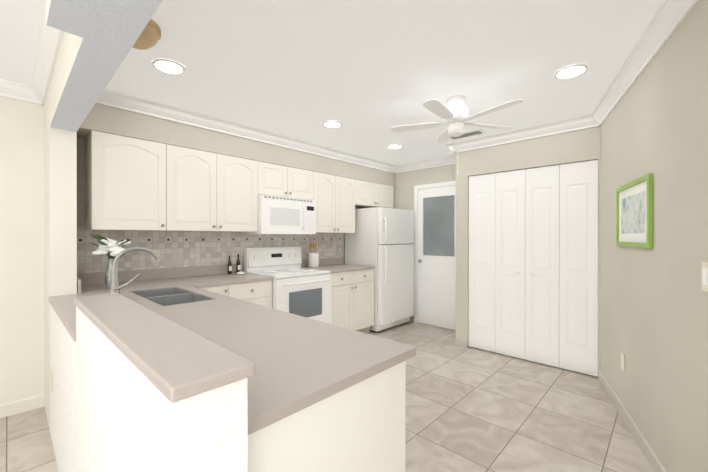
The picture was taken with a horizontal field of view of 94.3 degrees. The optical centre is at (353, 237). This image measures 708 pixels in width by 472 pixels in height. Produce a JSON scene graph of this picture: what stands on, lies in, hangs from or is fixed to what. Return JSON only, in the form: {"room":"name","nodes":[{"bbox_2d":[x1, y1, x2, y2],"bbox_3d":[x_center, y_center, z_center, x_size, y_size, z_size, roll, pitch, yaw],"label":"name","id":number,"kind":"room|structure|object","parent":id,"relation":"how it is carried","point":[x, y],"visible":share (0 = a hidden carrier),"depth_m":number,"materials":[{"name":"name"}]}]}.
{"room":"kitchen","nodes":[
{"label":"kitchen","id":0,"kind":"room"},
{"bbox_2d":[44,88,247,471],"bbox_3d":[-1.314,0.092,1.610,2.895,2.440,0.140,0,0,44],"label":"wall","id":1,"kind":"structure","parent":0,"point":[113,408],"depth_m":1.00,"materials":[{"name":"white paint"}]},
{"bbox_2d":[0,0,63,104],"bbox_3d":[-2.041,-1.075,-0.182,4.305,0.100,3.460,0,0,44],"label":"crown molding","id":2,"kind":"structure","parent":1,"relation":"attached to","point":[49,40],"depth_m":2.09,"materials":[{"name":"white"}]},
{"bbox_2d":[49,370,51,390],"bbox_3d":[-1.955,0.924,2.115,0.072,0.115,0.008,0,0,44],"label":"outlet","id":3,"kind":"object","parent":1,"relation":"attached to","point":[50,379],"visible":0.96,"depth_m":2.10,"materials":[{"name":"beige plastic"}]},
{"bbox_2d":[73,293,254,402],"bbox_3d":[-0.681,0.263,1.010,1.190,0.027,0.156,0,0,44],"label":"bar","id":4,"kind":"object","parent":1,"relation":"on","point":[172,361],"visible":1,"depth_m":0.73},
{"bbox_2d":[0,96,361,404],"bbox_3d":[-2.187,0.091,2.880,0.120,2.440,7.700,0,0,44],"label":"wall","id":5,"kind":"structure","parent":0,"point":[21,249],"depth_m":2.47,"materials":[{"name":"beige paint"}]},
{"bbox_2d":[0,394,43,417],"bbox_3d":[-3.598,1.265,1.298,0.013,0.095,3.460,0,0,44],"label":"baseboard","id":6,"kind":"structure","parent":5,"relation":"attached to","point":[37,401],"depth_m":2.46,"materials":[{"name":"beige wood"}]},
{"bbox_2d":[84,130,167,230],"bbox_3d":[-1.941,-0.439,2.801,0.338,0.760,0.514,0,0,44],"label":"upper cabinet","id":7,"kind":"object","parent":5,"relation":"attached to","point":[133,184],"depth_m":2.66,"materials":[{"name":"white wood"}]},
{"bbox_2d":[77,228,343,273],"bbox_3d":[-1.226,0.107,3.795,0.010,0.376,3.100,0,0,44],"label":"tile backsplash","id":8,"kind":"structure","parent":5,"relation":"attached to","point":[183,248],"depth_m":3.32,"materials":[{"name":"tile"}]},
{"bbox_2d":[151,250,159,261],"bbox_3d":[-1.873,0.173,3.100,0.008,0.115,0.072,0,0,44],"label":"outlet","id":9,"kind":"object","parent":8,"relation":"attached to","point":[153,257],"visible":0.62,"depth_m":3.10,"materials":[{"name":"beige plastic"}]},
{"bbox_2d":[168,144,259,231],"bbox_3d":[-1.458,-0.440,3.310,0.338,0.760,0.890,0,0,44],"label":"upper cabinet","id":10,"kind":"object","parent":5,"relation":"attached to","point":[208,191],"depth_m":3.16,"materials":[{"name":"white wood"}]},
{"bbox_2d":[260,162,315,201],"bbox_3d":[-0.889,-0.643,3.909,0.338,0.355,0.759,0,0,44],"label":"upper cabinet","id":11,"kind":"object","parent":5,"relation":"attached to","point":[275,180],"depth_m":3.78,"materials":[{"name":"white wood"}]},
{"bbox_2d":[243,194,315,234],"bbox_3d":[-0.854,-0.247,3.876,0.436,0.423,0.750,0,0,44],"label":"microwave","id":12,"kind":"object","parent":11,"relation":"attached to","point":[278,215],"visible":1,"depth_m":3.71,"materials":[{"name":"white plastic"}]},
{"bbox_2d":[315,172,355,232],"bbox_3d":[-0.366,-0.442,4.460,0.338,0.760,0.759,0,0,44],"label":"upper cabinet","id":13,"kind":"object","parent":5,"relation":"attached to","point":[335,203],"depth_m":4.35,"materials":[{"name":"white wood"}]},
{"bbox_2d":[356,179,393,207],"bbox_3d":[0.205,-0.645,5.062,0.338,0.355,0.899,0,0,44],"label":"upper cabinet","id":14,"kind":"object","parent":5,"relation":"attached to","point":[368,194],"depth_m":4.92,"materials":[{"name":"white wood"}]},
{"bbox_2d":[0,321,653,471],"bbox_3d":[0.165,1.364,0.567,6.720,0.100,7.820,0,0,44],"label":"floor","id":15,"kind":"structure","parent":0,"point":[470,409],"depth_m":2.34,"materials":[{"name":"tile"}]},
{"bbox_2d":[199,284,230,296],"bbox_3d":[-1.486,0.870,3.079,0.618,0.880,0.348,0,0,44],"label":"base cabinet","id":16,"kind":"object","parent":15,"relation":"on","point":[225,290],"depth_m":2.94,"materials":[{"name":"white wood"}]},
{"bbox_2d":[231,280,271,307],"bbox_3d":[-1.210,0.869,3.370,0.618,0.880,0.455,0,0,44],"label":"base cabinet","id":17,"kind":"object","parent":15,"relation":"on","point":[259,292],"depth_m":3.19,"materials":[{"name":"white wood"}]},
{"bbox_2d":[165,263,272,280],"bbox_3d":[-1.324,0.362,3.235,0.637,0.132,0.814,0,0,44],"label":"countertop","id":18,"kind":"structure","parent":17,"relation":"on","point":[217,270],"depth_m":3.41,"materials":[{"name":"beige laminate"}]},
{"bbox_2d":[227,256,231,273],"bbox_3d":[-1.341,0.295,3.539,0.043,0.199,0.042,0,0,44],"label":"oil bottle","id":19,"kind":"object","parent":18,"relation":"on","point":[229,267],"visible":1,"depth_m":3.52,"materials":[{"name":"green glass"}]},
{"bbox_2d":[236,254,240,272],"bbox_3d":[-1.272,0.290,3.611,0.045,0.210,0.044,0,0,44],"label":"oil bottle","id":20,"kind":"object","parent":18,"relation":"on","point":[238,267],"visible":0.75,"depth_m":3.60,"materials":[{"name":"green glass"}]},
{"bbox_2d":[244,247,330,323],"bbox_3d":[-0.737,0.707,3.765,0.726,1.175,0.750,0,0,44],"label":"range","id":21,"kind":"object","parent":15,"relation":"on","point":[297,289],"visible":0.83,"depth_m":3.69,"materials":[{"name":"white metal"}]},
{"bbox_2d":[248,361,405,471],"bbox_3d":[-0.171,0.873,1.076,0.370,0.880,0.646,0,0,44],"label":"base cabinet","id":22,"kind":"object","parent":15,"relation":"on","point":[359,427],"visible":0.1,"depth_m":0.94,"materials":[{"name":"beige wood"}]},
{"bbox_2d":[49,268,415,434],"bbox_3d":[-1.093,0.444,1.874,2.847,0.293,0.840,0,0,44],"label":"countertop","id":23,"kind":"structure","parent":22,"relation":"on","point":[301,362],"depth_m":1.30,"materials":[{"name":"beige laminate"}]},
{"bbox_2d":[89,234,131,288],"bbox_3d":[-1.879,0.183,2.514,0.276,0.426,0.294,0,0,44],"label":"flower vase","id":24,"kind":"object","parent":23,"relation":"on","point":[112,248],"visible":0.92,"depth_m":2.50,"materials":[{"name":"silver metal"}]},
{"bbox_2d":[111,247,159,293],"bbox_3d":[-1.437,0.230,2.179,0.162,0.333,0.294,0,0,44],"label":"faucet","id":25,"kind":"object","parent":23,"relation":"on","point":[115,287],"visible":0.79,"depth_m":2.12,"materials":[{"name":"silver metal"}]},
{"bbox_2d":[331,269,373,332],"bbox_3d":[-0.226,0.868,4.388,0.644,0.881,0.835,0,0,44],"label":"base cabinet","id":26,"kind":"object","parent":15,"relation":"on","point":[352,300],"visible":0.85,"depth_m":4.19,"materials":[{"name":"white wood"}]},
{"bbox_2d":[301,257,374,273],"bbox_3d":[-0.230,0.360,4.392,0.632,0.132,0.843,0,0,44],"label":"countertop","id":27,"kind":"structure","parent":26,"relation":"on","point":[335,265],"depth_m":4.45,"materials":[{"name":"beige laminate"}]},
{"bbox_2d":[308,241,318,267],"bbox_3d":[-0.535,0.222,4.359,0.140,0.343,0.140,0,0,44],"label":"utensil crock","id":28,"kind":"object","parent":27,"relation":"on","point":[313,260],"visible":1,"depth_m":4.30,"materials":[{"name":"white ceramic"}]},
{"bbox_2d":[345,207,413,332],"bbox_3d":[0.406,0.448,4.932,0.757,1.720,0.785,0,0,44],"label":"fridge","id":29,"kind":"object","parent":15,"relation":"on","point":[381,239],"visible":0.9,"depth_m":4.63,"materials":[{"name":"white metal"}]},
{"bbox_2d":[0,0,663,165],"bbox_3d":[0.165,-1.176,0.563,6.720,0.100,7.820,0,0,44],"label":"ceiling","id":30,"kind":"structure","parent":0,"point":[368,74],"depth_m":2.11,"materials":[{"name":"white paint"}]},
{"bbox_2d":[46,0,162,131],"bbox_3d":[-0.637,-0.933,0.898,3.855,0.387,0.240,0,0,44],"label":"header beam","id":31,"kind":"structure","parent":30,"relation":"attached to","point":[99,38],"depth_m":1.30,"materials":[{"name":"white paint"}]},
{"bbox_2d":[132,19,160,49],"bbox_3d":[-1.160,-1.071,1.738,0.240,0.112,0.240,0,0,44],"label":"dome ceiling light","id":32,"kind":"object","parent":30,"relation":"attached to","point":[149,36],"visible":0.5,"depth_m":1.73,"materials":[{"name":"beige glass"}]},
{"bbox_2d":[152,59,185,74],"bbox_3d":[-1.220,-1.122,2.168,0.196,0.012,0.196,0,0,44],"label":"recessed light","id":33,"kind":"object","parent":30,"relation":"in","point":[168,66],"visible":1,"depth_m":2.16,"materials":[{"name":"white"}]},
{"bbox_2d":[77,103,395,186],"bbox_3d":[-0.822,-0.977,3.982,0.340,0.308,3.980,0,0,44],"label":"soffit","id":34,"kind":"structure","parent":30,"relation":"attached to","point":[109,119],"depth_m":3.17,"materials":[{"name":"beige paint"}]},
{"bbox_2d":[96,89,399,173],"bbox_3d":[-0.670,-1.081,3.838,0.078,0.100,3.980,0,0,44],"label":"crown molding","id":35,"kind":"structure","parent":34,"relation":"attached to","point":[110,98],"depth_m":3.19,"materials":[{"name":"white"}]},
{"bbox_2d":[322,120,341,127],"bbox_3d":[-0.217,-1.123,3.269,0.196,0.012,0.196,0,0,44],"label":"recessed light","id":36,"kind":"object","parent":30,"relation":"in","point":[332,124],"visible":1,"depth_m":3.26,"materials":[{"name":"white"}]},
{"bbox_2d":[387,144,402,148],"bbox_3d":[0.505,-1.125,4.073,0.196,0.012,0.196,0,0,44],"label":"recessed light","id":37,"kind":"object","parent":30,"relation":"in","point":[395,146],"visible":1,"depth_m":4.06,"materials":[{"name":"white"}]},
{"bbox_2d":[391,95,522,173],"bbox_3d":[0.822,-0.818,2.642,1.035,0.622,1.022,0,0,44],"label":"ceiling fan","id":38,"kind":"object","parent":30,"relation":"hanging from","point":[454,116],"visible":1,"depth_m":2.61,"materials":[{"name":"white plastic"}]},
{"bbox_2d":[450,129,485,139],"bbox_3d":[1.225,-1.123,3.597,0.380,0.013,0.150,0,0,44],"label":"ceiling vent","id":39,"kind":"object","parent":30,"relation":"in","point":[472,133],"visible":0.9,"depth_m":3.54,"materials":[{"name":"white metal"}]},
{"bbox_2d":[554,64,587,79],"bbox_3d":[1.473,-1.122,2.231,0.196,0.012,0.196,0,0,44],"label":"recessed light","id":40,"kind":"object","parent":30,"relation":"in","point":[570,71],"visible":1,"depth_m":2.22,"materials":[{"name":"white"}]},
{"bbox_2d":[393,164,455,330],"bbox_3d":[2.859,0.090,3.316,6.600,2.440,0.120,0,0,44],"label":"wall","id":41,"kind":"structure","parent":0,"point":[407,182],"depth_m":5.07,"materials":[{"name":"beige paint"}]},
{"bbox_2d":[396,156,455,172],"bbox_3d":[1.152,-1.082,4.798,1.220,0.100,0.078,0,0,44],"label":"crown molding","id":42,"kind":"structure","parent":41,"relation":"attached to","point":[448,160],"depth_m":4.87,"materials":[{"name":"white"}]},
{"bbox_2d":[414,181,455,329],"bbox_3d":[1.208,0.258,4.754,0.815,2.100,0.064,0,0,44],"label":"laundry door","id":43,"kind":"structure","parent":41,"relation":"in","point":[434,256],"depth_m":4.80,"materials":[{"name":"white wood"}]},
{"bbox_2d":[456,126,599,369],"bbox_3d":[2.056,0.089,3.617,1.720,2.440,0.550,0,0,44],"label":"wall","id":44,"kind":"structure","parent":0,"point":[581,145],"depth_m":3.62,"materials":[{"name":"beige paint"}]},
{"bbox_2d":[447,118,585,155],"bbox_3d":[1.670,-1.080,3.549,1.408,0.100,0.078,0,0,44],"label":"crown molding","id":45,"kind":"structure","parent":44,"relation":"attached to","point":[568,125],"depth_m":3.47,"materials":[{"name":"white"}]},
{"bbox_2d":[469,160,597,376],"bbox_3d":[1.818,0.287,3.486,1.247,2.022,0.059,0,0,44],"label":"closet doors","id":46,"kind":"structure","parent":44,"relation":"in","point":[533,264],"depth_m":3.41,"materials":[{"name":"white wood"}]},
{"bbox_2d":[600,0,707,471],"bbox_3d":[0.827,0.095,-0.088,0.120,2.440,8.477,0,0,26],"label":"wall","id":47,"kind":"structure","parent":0,"point":[654,315],"depth_m":1.73,"materials":[{"name":"beige paint"}]},
{"bbox_2d":[621,352,624,370],"bbox_3d":[1.953,0.901,2.388,0.008,0.116,0.072,0,0,26],"label":"outlet","id":48,"kind":"object","parent":47,"relation":"attached to","point":[622,361],"visible":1,"depth_m":2.37,"materials":[{"name":"beige plastic"}]},
{"bbox_2d":[598,369,666,471],"bbox_3d":[0.658,1.267,-0.283,2.248,0.095,7.034,0,0,44],"label":"baseboard","id":49,"kind":"structure","parent":47,"relation":"attached to","point":[653,460],"depth_m":2.15,"materials":[{"name":"beige wood"}]},
{"bbox_2d":[616,173,652,247],"bbox_3d":[1.847,-0.153,2.182,0.020,0.430,0.660,0,0,26],"label":"picture frame","id":50,"kind":"object","parent":47,"relation":"attached to","point":[634,213],"visible":1,"depth_m":2.10,"materials":[{"name":"green wood"}]},
{"bbox_2d":[576,0,697,127],"bbox_3d":[1.463,-1.077,1.451,1.180,0.100,3.501,0,0,44],"label":"crown molding","id":51,"kind":"structure","parent":47,"relation":"attached to","point":[666,20],"depth_m":1.92,"materials":[{"name":"white"}]},
{"bbox_2d":[702,262,707,291],"bbox_3d":[1.437,0.163,1.326,0.011,0.120,0.130,0,0,26],"label":"switch plate","id":52,"kind":"object","parent":47,"relation":"attached to","point":[704,276],"visible":0.96,"depth_m":1.35,"materials":[{"name":"white plastic"}]}
]}

